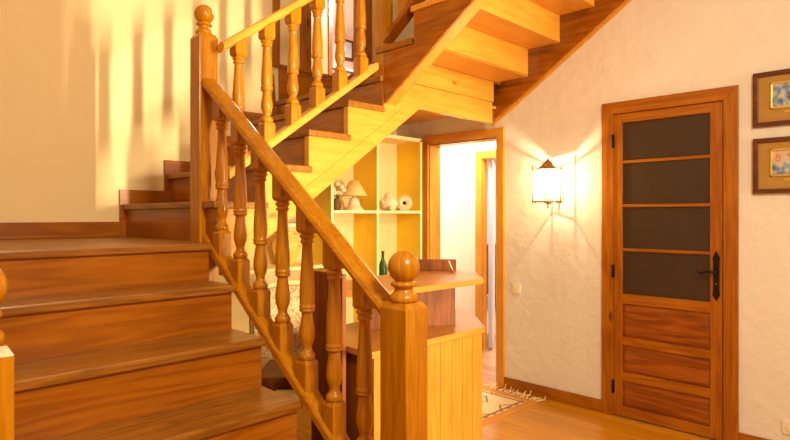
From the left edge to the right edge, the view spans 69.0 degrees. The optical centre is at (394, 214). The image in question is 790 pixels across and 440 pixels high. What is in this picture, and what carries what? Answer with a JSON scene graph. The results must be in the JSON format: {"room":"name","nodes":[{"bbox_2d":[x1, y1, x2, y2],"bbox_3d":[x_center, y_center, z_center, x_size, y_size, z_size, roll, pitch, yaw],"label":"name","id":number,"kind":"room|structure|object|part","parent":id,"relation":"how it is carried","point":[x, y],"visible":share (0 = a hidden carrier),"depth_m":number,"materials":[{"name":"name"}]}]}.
{"room":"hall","nodes":[
{"label":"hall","id":0,"kind":"room"},
{"bbox_2d":[0,0,455,308],"bbox_3d":[-2.128,-1.140,3.338,7.710,5.000,0.130,0,0,-45],"label":"wall","id":1,"kind":"structure","parent":0,"point":[95,94],"depth_m":3.57,"materials":[{"name":"beige paint"}]},
{"bbox_2d":[0,222,119,238],"bbox_3d":[-2.158,0.088,3.201,1.195,0.093,0.020,0,0,-45],"label":"baseboard","id":2,"kind":"structure","parent":1,"relation":"attached to","point":[13,230],"depth_m":3.37,"materials":[{"name":"brown wood"}]},
{"bbox_2d":[300,0,371,74],"bbox_3d":[-0.630,-2.170,5.021,0.770,2.020,0.437,0,0,-45],"label":"door","id":3,"kind":"structure","parent":1,"relation":"in","point":[306,26],"depth_m":5.12,"materials":[{"name":"brown wood"}]},
{"bbox_2d":[333,0,352,36],"bbox_3d":[-0.682,-3.015,6.551,4.500,1.050,2.370,0,0,-45],"label":"ceiling","id":4,"kind":"structure","parent":0,"point":[348,5],"depth_m":7.67,"materials":[{"name":"white paint"}]},
{"bbox_2d":[333,31,352,68],"bbox_3d":[-1.485,-1.850,7.354,4.300,1.580,0.100,0,0,-45],"label":"wall","id":5,"kind":"structure","parent":0,"point":[347,64],"depth_m":8.07,"materials":[{"name":"pink paint"}]},
{"bbox_2d":[344,39,352,61],"bbox_3d":[-0.680,-2.315,8.062,0.240,0.290,0.034,0,0,-45],"label":"picture","id":6,"kind":"object","parent":5,"relation":"attached to","point":[348,46],"visible":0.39,"depth_m":8.07,"materials":[{"name":"brown wood"}]},
{"bbox_2d":[344,42,351,57],"bbox_3d":[-0.671,-2.315,8.053,0.160,0.210,0.007,0,0,-45],"label":"print","id":7,"kind":"object","parent":6,"relation":"attached to","point":[348,45],"depth_m":8.07,"materials":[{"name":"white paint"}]},
{"bbox_2d":[456,141,495,313],"bbox_3d":[0.555,0.150,6.141,0.050,2.420,4.100,0,0,-45],"label":"wall","id":8,"kind":"structure","parent":0,"point":[465,154],"depth_m":5.92,"materials":[{"name":"white paint"}]},
{"bbox_2d":[475,150,495,349],"bbox_3d":[1.145,0.360,5.551,0.094,2.000,0.850,0,0,-45],"label":"door","id":9,"kind":"structure","parent":8,"relation":"in","point":[481,157],"depth_m":5.79,"materials":[{"name":"brown wood"}]},
{"bbox_2d":[488,159,494,348],"bbox_3d":[1.048,0.390,6.219,0.040,1.920,0.838,0,0,12],"label":"door leaf","id":10,"kind":"structure","parent":9,"relation":"attached to","point":[491,166],"depth_m":5.81,"materials":[{"name":"grey paint"}]},
{"bbox_2d":[487,159,495,295],"bbox_3d":[2.828,0.150,8.415,0.100,2.420,4.100,0,0,-45],"label":"wall","id":11,"kind":"structure","parent":0,"point":[494,160],"depth_m":9.53,"materials":[{"name":"white paint"}]},
{"bbox_2d":[297,296,711,439],"bbox_3d":[1.414,1.410,2.121,11.000,0.100,11.000,0,0,-45],"label":"floor","id":12,"kind":"structure","parent":0,"point":[548,419],"depth_m":3.72,"materials":[{"name":"brown wood"}]},
{"bbox_2d":[0,269,14,439],"bbox_3d":[-0.849,0.726,1.166,0.110,1.267,0.110,0,0,-45],"label":"stair newel post","id":13,"kind":"object","parent":12,"relation":"on","point":[6,356],"visible":1,"depth_m":1.16,"materials":[{"name":"brown wood"}]},
{"bbox_3d":[-0.849,0.812,1.166,0.110,1.095,0.110,0,0,-45],"label":"newel post","id":14,"kind":"part","parent":13,"relation":"part of","materials":[{"name":"brown wood"}]},
{"bbox_2d":[218,223,326,400],"bbox_3d":[-0.948,0.710,4.073,0.980,1.300,0.300,0,0,-45],"label":"wall","id":15,"kind":"structure","parent":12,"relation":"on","point":[240,319],"depth_m":4.26,"materials":[{"name":"white paint"}]},
{"bbox_3d":[-1.051,0.720,4.176,0.980,1.280,0.008,0,0,-45],"label":"panel","id":16,"kind":"part","parent":15,"relation":"part of","materials":[{"name":"white paint"}]},
{"bbox_3d":[-0.945,0.381,4.070,0.940,0.022,0.292,0,0,-45],"label":"shelf","id":17,"kind":"part","parent":15,"relation":"part of","materials":[{"name":"wood"}]},
{"bbox_2d":[268,231,300,265],"bbox_3d":[-0.799,0.245,4.221,0.200,0.250,0.198,0,0,-45],"label":"vase","id":18,"kind":"object","parent":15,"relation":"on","point":[294,245],"visible":0.53,"depth_m":4.17,"materials":[{"name":"ceramic"}]},
{"bbox_3d":[-0.945,1.321,4.070,0.940,0.022,0.292,0,0,-45],"label":"shelf","id":19,"kind":"part","parent":15,"relation":"part of","materials":[{"name":"brown wood"}]},
{"bbox_3d":[-0.945,0.071,4.070,0.980,0.022,0.292,0,0,-45],"label":"shelf","id":20,"kind":"part","parent":15,"relation":"part of","materials":[{"name":"wood"}]},
{"bbox_2d":[249,280,301,390],"bbox_3d":[-0.548,0.859,3.337,0.501,1.006,0.461,0,0,0],"label":"upholstered chair","id":21,"kind":"object","parent":12,"relation":"on","point":[273,378],"visible":0.16,"depth_m":3.11,"materials":[{"name":"fabric"}]},
{"bbox_3d":[-0.548,0.638,3.137,0.501,0.565,0.026,0,0,0],"label":"frame","id":22,"kind":"part","parent":21,"relation":"part of","materials":[{"name":"brown wood"}]},
{"bbox_3d":[-0.548,0.925,3.352,0.460,0.070,0.430,0,0,0],"label":"seat","id":23,"kind":"part","parent":21,"relation":"part of","materials":[{"name":"brown leather"}]},
{"bbox_3d":[-0.548,0.583,3.137,0.449,0.395,0.060,0,0,0],"label":"backrest","id":24,"kind":"part","parent":21,"relation":"part of","materials":[{"name":"fabric"}]},
{"bbox_2d":[0,0,630,439],"bbox_3d":[-0.313,-0.905,3.120,3.669,4.550,2.745,0,0,-45],"label":"wooden staircase","id":25,"kind":"structure","parent":12,"relation":"on","point":[130,337],"depth_m":2.56,"materials":[{"name":"brown wood"}]},
{"bbox_3d":[-0.916,-2.160,4.436,0.052,2.040,0.030,0,0,-45],"label":"wall post","id":26,"kind":"part","parent":25,"relation":"part of","materials":[{"name":"brown wood"}]},
{"bbox_2d":[217,0,392,178],"bbox_3d":[-0.452,-1.196,3.292,1.177,2.033,0.108,0,0,-45],"label":"balustrade","id":27,"kind":"object","parent":25,"relation":"attached to","point":[383,9],"visible":0.93,"depth_m":3.18,"materials":[{"name":"brown wood"}]},
{"bbox_3d":[-0.491,-1.231,3.263,1.080,0.838,0.068,0,0,-45],"label":"handrail","id":28,"kind":"part","parent":27,"relation":"part of","materials":[{"name":"brown wood"}]},
{"bbox_3d":[-0.492,-0.568,3.262,1.023,0.776,0.080,0,0,-45],"label":"rail","id":29,"kind":"part","parent":27,"relation":"part of","materials":[{"name":"brown wood"}]},
{"bbox_3d":[-0.074,-1.360,3.670,0.085,1.360,0.085,0,0,-45],"label":"newel post","id":30,"kind":"part","parent":27,"relation":"part of","materials":[{"name":"brown wood"}]},
{"bbox_2d":[190,4,426,439],"bbox_3d":[-0.470,0.143,2.439,0.108,2.435,1.535,0,0,-45],"label":"balustrade","id":31,"kind":"object","parent":25,"relation":"attached to","point":[403,318],"visible":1,"depth_m":2.33,"materials":[{"name":"brown wood"}]},
{"bbox_3d":[-0.978,0.220,2.943,0.100,2.280,0.105,0,0,-45],"label":"newel post","id":32,"kind":"part","parent":31,"relation":"part of","materials":[{"name":"brown wood"}]},
{"bbox_3d":[-0.470,0.594,2.443,0.080,1.006,1.320,0,0,-45],"label":"rail","id":33,"kind":"part","parent":31,"relation":"part of","materials":[{"name":"brown wood"}]},
{"bbox_3d":[-0.471,-0.160,2.442,0.092,1.062,1.320,0,0,-45],"label":"handrail","id":34,"kind":"part","parent":31,"relation":"part of","materials":[{"name":"brown wood"}]},
{"bbox_3d":[0.029,0.826,1.940,0.105,1.068,0.122,0,0,-45],"label":"newel post","id":35,"kind":"part","parent":31,"relation":"part of","materials":[{"name":"brown wood"}]},
{"bbox_2d":[383,0,424,43],"bbox_3d":[0.483,-1.986,3.102,0.080,1.809,1.505,0,0,-45],"label":"balustrade","id":36,"kind":"object","parent":25,"relation":"on","point":[404,14],"visible":0.89,"depth_m":3.52,"materials":[{"name":"brown wood"}]},
{"bbox_3d":[1.359,-1.251,4.025,0.024,1.072,1.610,0,0,-45],"label":"string trim","id":37,"kind":"part","parent":25,"relation":"part of","materials":[{"name":"brown wood"}]},
{"bbox_2d":[313,134,421,323],"bbox_3d":[-0.227,0.346,4.793,1.015,2.027,0.300,0,0,-45],"label":"bookcase","id":38,"kind":"object","parent":12,"relation":"on","point":[393,166],"visible":0.26,"depth_m":5.04,"materials":[{"name":"wood"}]},
{"bbox_2d":[334,181,345,209],"bbox_3d":[-0.439,-0.148,4.489,0.128,0.226,0.121,0,0,-45],"label":"flower vase","id":39,"kind":"object","parent":38,"relation":"on","point":[337,205],"visible":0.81,"depth_m":4.47,"materials":[{"name":"beige ceramic"}]},
{"bbox_2d":[341,181,366,209],"bbox_3d":[-0.329,-0.155,4.621,0.210,0.240,0.210,0,0,-45],"label":"table lamp","id":40,"kind":"object","parent":38,"relation":"on","point":[353,188],"visible":0.97,"depth_m":4.57,"materials":[{"name":"beige ceramic"}]},
{"bbox_3d":[-0.329,-0.214,4.621,0.210,0.122,0.210,0,0,-45],"label":"lamp shade","id":41,"kind":"part","parent":40,"relation":"part of","materials":[{"name":"beige fabric"}]},
{"bbox_3d":[-0.331,0.350,4.896,1.013,2.020,0.008,0,0,-45],"label":"panel","id":42,"kind":"part","parent":38,"relation":"part of","materials":[{"name":"wood"}]},
{"bbox_2d":[379,192,396,210],"bbox_3d":[-0.059,-0.114,4.885,0.155,0.158,0.172,0,0,14],"label":"ceramic figurine","id":43,"kind":"object","parent":38,"relation":"on","point":[388,203],"visible":1,"depth_m":4.84,"materials":[{"name":"beige ceramic"}]},
{"bbox_3d":[-0.226,-0.653,4.792,1.013,0.026,0.288,0,0,-45],"label":"shelf","id":44,"kind":"part","parent":38,"relation":"part of","materials":[{"name":"wood"}]},
{"bbox_2d":[396,195,411,210],"bbox_3d":[0.081,-0.104,4.973,0.151,0.146,0.053,0,0,0],"label":"flower ornament","id":45,"kind":"object","parent":38,"relation":"on","point":[403,202],"visible":0.99,"depth_m":4.97,"materials":[{"name":"beige ceramic"}]},
{"bbox_2d":[311,259,484,439],"bbox_3d":[0.082,0.812,3.143,1.257,1.095,0.670,0,0,-45],"label":"bar counter","id":46,"kind":"object","parent":12,"relation":"on","point":[454,336],"depth_m":2.88,"materials":[{"name":"brown wood"}]},
{"bbox_3d":[-0.309,0.812,2.661,0.022,1.095,0.230,0,0,-45],"label":"panel","id":47,"kind":"part","parent":46,"relation":"part of","materials":[{"name":"brown wood"}]},
{"bbox_2d":[379,251,387,275],"bbox_3d":[-0.102,0.419,4.847,0.084,0.232,0.083,0,0,-45],"label":"glass bottle","id":48,"kind":"object","parent":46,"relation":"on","point":[383,269],"visible":0.77,"depth_m":4.82,"materials":[{"name":"green glass"}]},
{"bbox_3d":[0.086,0.482,3.029,0.494,0.225,0.020,0,0,-17],"label":"support panel","id":49,"kind":"part","parent":46,"relation":"part of","materials":[{"name":"brown wood"}]},
{"bbox_2d":[346,271,483,296],"bbox_3d":[0.076,0.356,3.095,1.134,0.028,0.570,0,0,-45],"label":"shelf","id":50,"kind":"object","parent":46,"relation":"attached to","point":[426,281],"depth_m":3.00,"materials":[{"name":"brown wood"}]},
{"bbox_2d":[346,309,484,358],"bbox_3d":[0.095,0.610,3.157,1.219,0.030,0.670,0,0,-45],"label":"countertop","id":51,"kind":"structure","parent":46,"relation":"on","point":[466,322],"depth_m":2.94,"materials":[{"name":"brown wood"}]},
{"bbox_2d":[487,243,495,308],"bbox_3d":[1.556,0.895,8.415,0.900,0.930,0.500,0,0,-45],"label":"curtain","id":52,"kind":"object","parent":12,"relation":"on","point":[495,243],"visible":0.05,"depth_m":7.99,"materials":[{"name":"white fabric"}]},
{"bbox_2d":[482,383,545,426],"bbox_3d":[0.429,1.337,4.345,0.822,0.047,1.161,0,0,-45],"label":"woven rug","id":53,"kind":"object","parent":12,"relation":"on","point":[496,405],"visible":0.35,"depth_m":4.15,"materials":[{"name":"fabric"}]},
{"bbox_2d":[397,0,789,439],"bbox_3d":[3.249,-1.090,2.493,0.480,5.100,8.930,0,0,-45],"label":"wall","id":54,"kind":"structure","parent":0,"point":[649,48],"depth_m":3.98,"materials":[{"name":"white paint"}]},
{"bbox_2d":[422,127,504,387],"bbox_3d":[0.606,0.334,4.888,0.174,2.052,0.869,0,0,-45],"label":"door","id":55,"kind":"structure","parent":54,"relation":"in","point":[430,152],"depth_m":4.67,"materials":[{"name":"brown wood"}]},
{"bbox_2d":[512,283,519,294],"bbox_3d":[0.937,0.574,4.455,0.014,0.083,0.076,0,0,-45],"label":"light switch","id":56,"kind":"object","parent":54,"relation":"attached to","point":[515,287],"visible":1,"depth_m":4.45,"materials":[{"name":"beige plastic"}]},
{"bbox_2d":[532,153,563,208],"bbox_3d":[1.095,-0.241,4.101,0.254,0.396,0.223,0,0,-5],"label":"wall lantern","id":57,"kind":"object","parent":54,"relation":"attached to","point":[547,165],"visible":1,"depth_m":4.09,"materials":[{"name":"gold metal"}]},
{"bbox_3d":[1.089,-0.206,4.094,0.038,0.082,0.037,0,0,-45],"label":"bulb","id":58,"kind":"part","parent":57,"relation":"part of","materials":[{"name":"white glass"}]},
{"bbox_2d":[504,377,601,412],"bbox_3d":[1.145,1.317,4.244,0.018,0.085,0.803,0,0,-45],"label":"baseboard","id":59,"kind":"structure","parent":54,"relation":"attached to","point":[590,403],"depth_m":4.20,"materials":[{"name":"brown wood"}]},
{"bbox_2d":[602,85,738,439],"bbox_3d":[1.749,0.299,3.694,0.203,2.122,0.830,0,0,-45],"label":"door","id":60,"kind":"structure","parent":54,"relation":"in","point":[670,163],"depth_m":3.64,"materials":[{"name":"brown wood"}]},
{"bbox_3d":[1.728,-0.649,3.685,0.040,0.058,0.545,0,0,-45],"label":"rail","id":61,"kind":"part","parent":60,"relation":"part of","materials":[{"name":"brown wood"}]},
{"bbox_3d":[1.728,0.561,3.685,0.040,0.067,0.545,0,0,-45],"label":"rail","id":62,"kind":"part","parent":60,"relation":"part of","materials":[{"name":"brown wood"}]},
{"bbox_3d":[1.728,0.848,3.685,0.040,0.055,0.545,0,0,-45],"label":"rail","id":63,"kind":"part","parent":60,"relation":"part of","materials":[{"name":"brown wood"}]},
{"bbox_3d":[1.728,1.082,3.685,0.040,0.056,0.545,0,0,-45],"label":"rail","id":64,"kind":"part","parent":60,"relation":"part of","materials":[{"name":"brown wood"}]},
{"bbox_3d":[1.728,1.317,3.685,0.040,0.065,0.545,0,0,-45],"label":"rail","id":65,"kind":"part","parent":60,"relation":"part of","materials":[{"name":"brown wood"}]},
{"bbox_3d":[1.728,0.708,3.684,0.019,0.225,0.541,0,0,-45],"label":"panel","id":66,"kind":"part","parent":60,"relation":"part of","materials":[{"name":"brown wood"}]},
{"bbox_3d":[1.728,0.965,3.684,0.019,0.179,0.541,0,0,-45],"label":"panel","id":67,"kind":"part","parent":60,"relation":"part of","materials":[{"name":"brown wood"}]},
{"bbox_3d":[1.728,1.198,3.684,0.019,0.175,0.541,0,0,-45],"label":"panel","id":68,"kind":"part","parent":60,"relation":"part of","materials":[{"name":"brown wood"}]},
{"bbox_3d":[1.729,-0.493,3.686,0.006,0.254,0.541,0,0,-45],"label":"pane","id":69,"kind":"part","parent":60,"relation":"part of","materials":[{"name":"brown glass"}]},
{"bbox_3d":[1.729,-0.209,3.686,0.006,0.274,0.541,0,0,-45],"label":"pane","id":70,"kind":"part","parent":60,"relation":"part of","materials":[{"name":"brown glass"}]},
{"bbox_3d":[1.729,0.085,3.686,0.006,0.274,0.541,0,0,-45],"label":"pane","id":71,"kind":"part","parent":60,"relation":"part of","materials":[{"name":"brown glass"}]},
{"bbox_3d":[1.729,0.385,3.686,0.006,0.286,0.541,0,0,-45],"label":"pane","id":72,"kind":"part","parent":60,"relation":"part of","materials":[{"name":"brown glass"}]},
{"bbox_3d":[1.877,0.340,3.462,0.057,0.033,0.106,0,0,-45],"label":"lever","id":73,"kind":"part","parent":60,"relation":"part of","materials":[{"name":"black metal"}]},
{"bbox_3d":[1.929,0.366,3.452,0.006,0.302,0.042,0,0,-45],"label":"handle","id":74,"kind":"part","parent":60,"relation":"part of","materials":[{"name":"black metal"}]},
{"bbox_2d":[738,432,770,439],"bbox_3d":[4.088,1.317,1.302,0.018,0.085,5.860,0,0,-45],"label":"baseboard","id":75,"kind":"structure","parent":54,"relation":"attached to","point":[741,436],"depth_m":3.33,"materials":[{"name":"brown wood"}]},
{"bbox_2d":[753,136,789,193],"bbox_3d":[2.212,-0.280,3.170,0.027,0.315,0.414,0,0,-45],"label":"framed picture","id":76,"kind":"object","parent":54,"relation":"attached to","point":[771,156],"visible":1,"depth_m":3.25,"materials":[{"name":"brown wood"}]},
{"bbox_3d":[2.075,-0.280,3.307,0.027,0.313,0.026,0,0,-45],"label":"frame","id":77,"kind":"part","parent":76,"relation":"part of","materials":[{"name":"brown wood"}]},
{"bbox_3d":[2.212,-0.135,3.169,0.027,0.026,0.412,0,0,-45],"label":"frame","id":78,"kind":"part","parent":76,"relation":"part of","materials":[{"name":"brown wood"}]},
{"bbox_3d":[2.212,-0.424,3.169,0.027,0.026,0.412,0,0,-45],"label":"frame","id":79,"kind":"part","parent":76,"relation":"part of","materials":[{"name":"brown wood"}]},
{"bbox_3d":[2.210,-0.294,3.167,0.012,0.155,0.244,0,0,-45],"label":"moulding","id":80,"kind":"part","parent":76,"relation":"part of","materials":[{"name":"gold metal"}]},
{"bbox_2d":[772,150,789,174],"bbox_3d":[2.212,-0.294,3.169,0.004,0.135,0.224,0,0,-45],"label":"painting","id":81,"kind":"object","parent":76,"relation":"attached to","point":[780,158],"depth_m":3.22},
{"bbox_2d":[753,68,789,127],"bbox_3d":[2.212,-0.657,3.170,0.027,0.310,0.414,0,0,-45],"label":"framed picture","id":82,"kind":"object","parent":54,"relation":"attached to","point":[771,89],"visible":1,"depth_m":3.25,"materials":[{"name":"brown wood"}]},
{"bbox_3d":[2.075,-0.657,3.307,0.027,0.308,0.026,0,0,-45],"label":"frame","id":83,"kind":"part","parent":82,"relation":"part of","materials":[{"name":"brown wood"}]},
{"bbox_3d":[2.212,-0.515,3.169,0.027,0.026,0.412,0,0,-45],"label":"frame","id":84,"kind":"part","parent":82,"relation":"part of","materials":[{"name":"brown wood"}]},
{"bbox_3d":[2.212,-0.799,3.169,0.027,0.026,0.412,0,0,-45],"label":"frame","id":85,"kind":"part","parent":82,"relation":"part of","materials":[{"name":"brown wood"}]},
{"bbox_3d":[2.210,-0.672,3.167,0.012,0.150,0.244,0,0,-45],"label":"moulding","id":86,"kind":"part","parent":82,"relation":"part of","materials":[{"name":"gold metal"}]},
{"bbox_2d":[772,82,789,106],"bbox_3d":[2.212,-0.672,3.169,0.004,0.130,0.224,0,0,-45],"label":"painting","id":87,"kind":"object","parent":82,"relation":"attached to","point":[780,90],"depth_m":3.22},
{"bbox_2d":[782,420,789,434],"bbox_3d":[2.197,1.186,3.196,0.013,0.078,0.078,0,0,-45],"label":"wall outlet","id":88,"kind":"object","parent":54,"relation":"attached to","point":[785,424],"visible":1,"depth_m":3.21,"materials":[{"name":"beige plastic"}]},
{"bbox_3d":[-0.647,-1.100,6.516,4.300,0.080,2.270,0,0,-45],"label":"floor","id":89,"kind":"structure","parent":0,"visible":0},
{"bbox_2d":[333,65,352,75],"bbox_3d":[-0.612,-1.520,7.753,1.160,0.760,0.450,0,0,-45],"label":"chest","id":90,"kind":"object","parent":89,"relation":"on","point":[349,71],"visible":0.02,"depth_m":7.46,"materials":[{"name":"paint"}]}
]}

